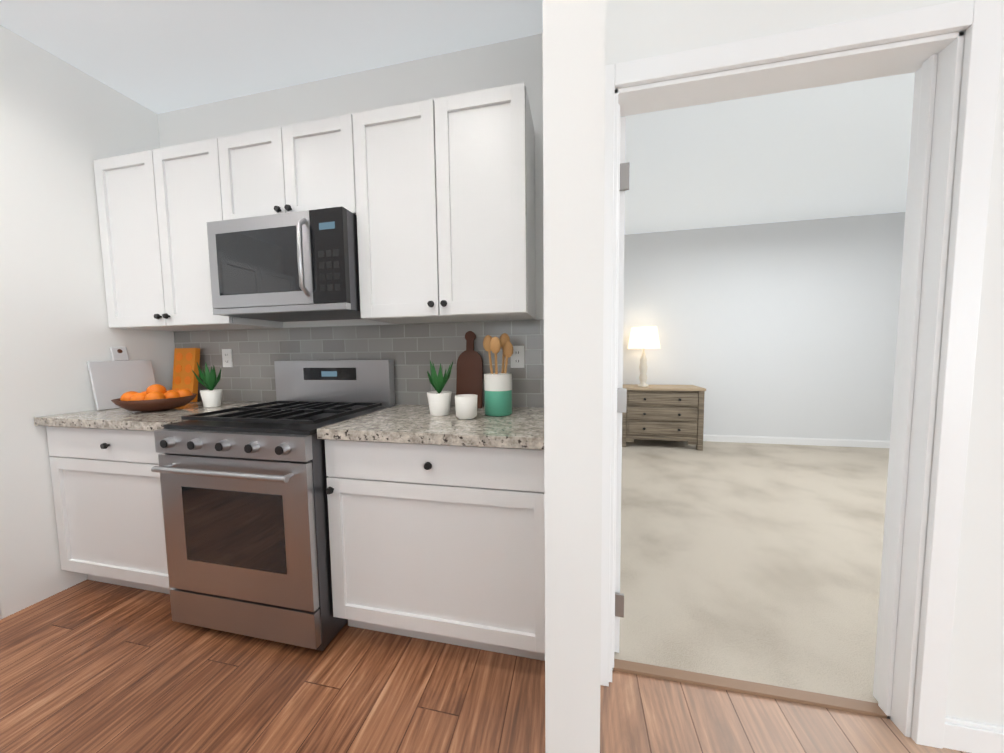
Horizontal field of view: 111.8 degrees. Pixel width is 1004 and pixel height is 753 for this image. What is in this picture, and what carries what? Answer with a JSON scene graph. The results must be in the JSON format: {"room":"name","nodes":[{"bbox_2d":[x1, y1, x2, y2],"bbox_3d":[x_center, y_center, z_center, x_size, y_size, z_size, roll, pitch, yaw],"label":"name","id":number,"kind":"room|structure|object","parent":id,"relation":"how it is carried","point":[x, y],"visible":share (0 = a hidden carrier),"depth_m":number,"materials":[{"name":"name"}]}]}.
{"room":"kitchen","nodes":[
{"label":"kitchen","id":0,"kind":"room"},
{"bbox_2d":[0,25,174,618],"bbox_3d":[-3.088,-0.242,1.614,1.530,2.740,1.640,0,4,12],"label":"wall","id":1,"kind":"structure","parent":0,"point":[63,125],"depth_m":1.71,"materials":[{"name":"white paint"}]},
{"bbox_2d":[158,33,543,407],"bbox_3d":[-0.973,-0.300,2.056,2.640,2.740,0.120,0,4,12],"label":"wall","id":2,"kind":"structure","parent":0,"point":[508,62],"depth_m":1.83,"materials":[{"name":"white paint"}]},
{"bbox_2d":[174,319,543,407],"bbox_3d":[-0.930,-0.068,1.997,2.526,0.453,0.008,0,4,12],"label":"tiled wall","id":3,"kind":"structure","parent":2,"relation":"attached to","point":[412,351],"depth_m":1.93,"materials":[{"name":"grey tile"}]},
{"bbox_2d":[222,349,232,366],"bbox_3d":[-1.748,-0.117,2.162,0.072,0.115,0.007,0,4,12],"label":"outlet","id":4,"kind":"object","parent":3,"relation":"attached to","point":[226,353],"depth_m":2.16,"materials":[{"name":"white plastic"}]},
{"bbox_2d":[511,346,523,367],"bbox_3d":[0.080,-0.102,1.769,0.072,0.115,0.007,0,4,12],"label":"outlet","id":5,"kind":"object","parent":3,"relation":"attached to","point":[517,358],"depth_m":1.77,"materials":[{"name":"white plastic"}]},
{"bbox_2d":[0,0,914,234],"bbox_3d":[-1.932,-1.480,-1.269,15.000,0.100,13.400,0,4,12],"label":"ceiling","id":6,"kind":"structure","parent":0,"point":[835,151],"depth_m":1.97,"materials":[{"name":"white paint"}]},
{"bbox_2d":[0,579,968,752],"bbox_3d":[-2.254,1.453,-2.731,15.000,0.060,10.000,0,4,12],"label":"floor","id":7,"kind":"structure","parent":0,"point":[89,666],"depth_m":1.18,"materials":[{"name":"brown wood"}]},
{"bbox_2d":[151,360,394,650],"bbox_3d":[-1.035,0.509,1.670,0.741,1.158,0.712,0,4,12],"label":"range","id":8,"kind":"object","parent":7,"relation":"on","point":[245,509],"visible":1,"depth_m":1.39,"materials":[{"name":"grey metal"}]},
{"bbox_2d":[34,82,544,660],"bbox_3d":[-0.997,-0.046,1.691,2.520,2.285,0.633,0,4,12],"label":"kitchen cabinets","id":9,"kind":"object","parent":7,"relation":"on","point":[436,528],"visible":0.9,"depth_m":1.49,"materials":[{"name":"white wood"}]},
{"bbox_2d":[87,347,155,410],"bbox_3d":[-2.189,0.002,1.971,0.067,0.347,0.280,0,4,12],"label":"cutting board","id":10,"kind":"object","parent":9,"relation":"on","point":[118,375],"visible":0.81,"depth_m":1.94,"materials":[{"name":"white stone"}]},
{"bbox_2d":[111,384,196,411],"bbox_3d":[-1.877,0.111,1.850,0.330,0.140,0.330,0,4,12],"label":"bowl","id":11,"kind":"object","parent":9,"relation":"on","point":[156,397],"visible":1,"depth_m":1.77,"materials":[{"name":"orange food"}]},
{"bbox_2d":[172,348,199,401],"bbox_3d":[-2.005,-0.009,2.157,0.170,0.341,0.071,0,4,12],"label":"box","id":12,"kind":"object","parent":9,"relation":"on","point":[186,360],"visible":0.73,"depth_m":2.14,"materials":[{"name":"orange cardboard"}]},
{"bbox_2d":[192,362,221,406],"bbox_3d":[-1.671,0.042,1.949,0.138,0.260,0.108,0,4,12],"label":"potted plant","id":13,"kind":"object","parent":9,"relation":"on","point":[211,396],"visible":1,"depth_m":1.92,"materials":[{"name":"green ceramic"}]},
{"bbox_2d":[207,206,362,321],"bbox_3d":[-1.016,-0.533,1.747,0.741,0.440,0.460,0,4,12],"label":"over-the-range microwave","id":14,"kind":"object","parent":9,"relation":"attached to","point":[294,266],"visible":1,"depth_m":1.56,"materials":[{"name":"grey metal"}]},
{"bbox_2d":[427,361,452,415],"bbox_3d":[-0.295,0.049,1.608,0.155,0.258,0.149,0,4,12],"label":"potted plant","id":15,"kind":"object","parent":9,"relation":"on","point":[439,400],"visible":1,"depth_m":1.56,"materials":[{"name":"white ceramic"}]},
{"bbox_2d":[455,394,476,419],"bbox_3d":[-0.157,0.134,1.501,0.100,0.100,0.098,0,4,12],"label":"pot","id":16,"kind":"object","parent":9,"relation":"on","point":[466,406],"visible":1,"depth_m":1.46,"materials":[{"name":"white ceramic"}]},
{"bbox_2d":[456,331,482,407],"bbox_3d":[-0.169,-0.037,1.779,0.140,0.402,0.067,0,4,12],"label":"paddle board","id":17,"kind":"object","parent":9,"relation":"on","point":[469,378],"visible":0.92,"depth_m":1.77,"materials":[{"name":"brown wood"}]},
{"bbox_2d":[483,333,512,415],"bbox_3d":[-0.018,-0.013,1.574,0.140,0.379,0.131,0,4,12],"label":"utensil crock","id":18,"kind":"object","parent":9,"relation":"on","point":[498,393],"visible":1,"depth_m":1.53,"materials":[{"name":"teal ceramic"}]},
{"bbox_2d":[542,0,605,752],"bbox_3d":[0.601,-0.372,2.808,0.120,2.740,4.340,0,4,12],"label":"wall","id":19,"kind":"structure","parent":0,"point":[574,44],"depth_m":0.70,"materials":[{"name":"white paint"}]},
{"bbox_2d":[614,439,888,702],"bbox_3d":[3.580,1.006,2.547,5.820,0.072,3.790,0,4,12],"label":"floor","id":20,"kind":"structure","parent":0,"point":[761,563],"depth_m":1.92,"materials":[{"name":"beige carpet"}]},
{"bbox_2d":[622,384,705,450],"bbox_3d":[1.974,0.495,4.320,0.954,0.743,0.476,0,4,12],"label":"dresser","id":21,"kind":"object","parent":20,"relation":"on","point":[666,412],"visible":0.83,"depth_m":4.11,"materials":[{"name":"brown wood"}]},
{"bbox_2d":[628,326,659,386],"bbox_3d":[1.795,-0.249,4.313,0.384,0.745,0.384,0,4,12],"label":"table lamp","id":22,"kind":"object","parent":21,"relation":"on","point":[645,337],"visible":1,"depth_m":4.18,"materials":[{"name":"beige ceramic"}]},
{"bbox_2d":[623,212,904,440],"bbox_3d":[3.177,-0.255,0.666,5.820,2.740,0.010,0,4,12],"label":"wall","id":23,"kind":"structure","parent":0,"point":[784,329],"depth_m":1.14,"materials":[{"name":"white paint"}]},
{"bbox_2d":[703,434,889,447],"bbox_3d":[3.939,0.814,4.186,5.810,0.100,0.016,0,4,12],"label":"baseboard","id":24,"kind":"structure","parent":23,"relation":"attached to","point":[805,441],"depth_m":4.22,"materials":[{"name":"white wood"}]},
{"bbox_2d":[605,0,1003,737],"bbox_3d":[3.164,-0.250,0.603,5.820,2.740,0.120,0,4,12],"label":"wall","id":25,"kind":"structure","parent":0,"point":[653,28],"depth_m":0.98,"materials":[{"name":"white paint"}]},
{"bbox_2d":[614,117,629,652],"bbox_3d":[0.574,0.056,1.675,0.146,2.012,0.872,0,4,12],"label":"bedroom door","id":26,"kind":"structure","parent":25,"relation":"in","point":[621,390],"depth_m":1.26,"materials":[{"name":"white wood"}]},
{"bbox_2d":[600,0,1003,752],"bbox_3d":[3.168,0.064,0.625,5.820,2.110,0.156,0,4,12],"label":"door frame","id":27,"kind":"structure","parent":25,"relation":"attached to","point":[934,62],"depth_m":1.00,"materials":[{"name":"white wood"}]}
]}

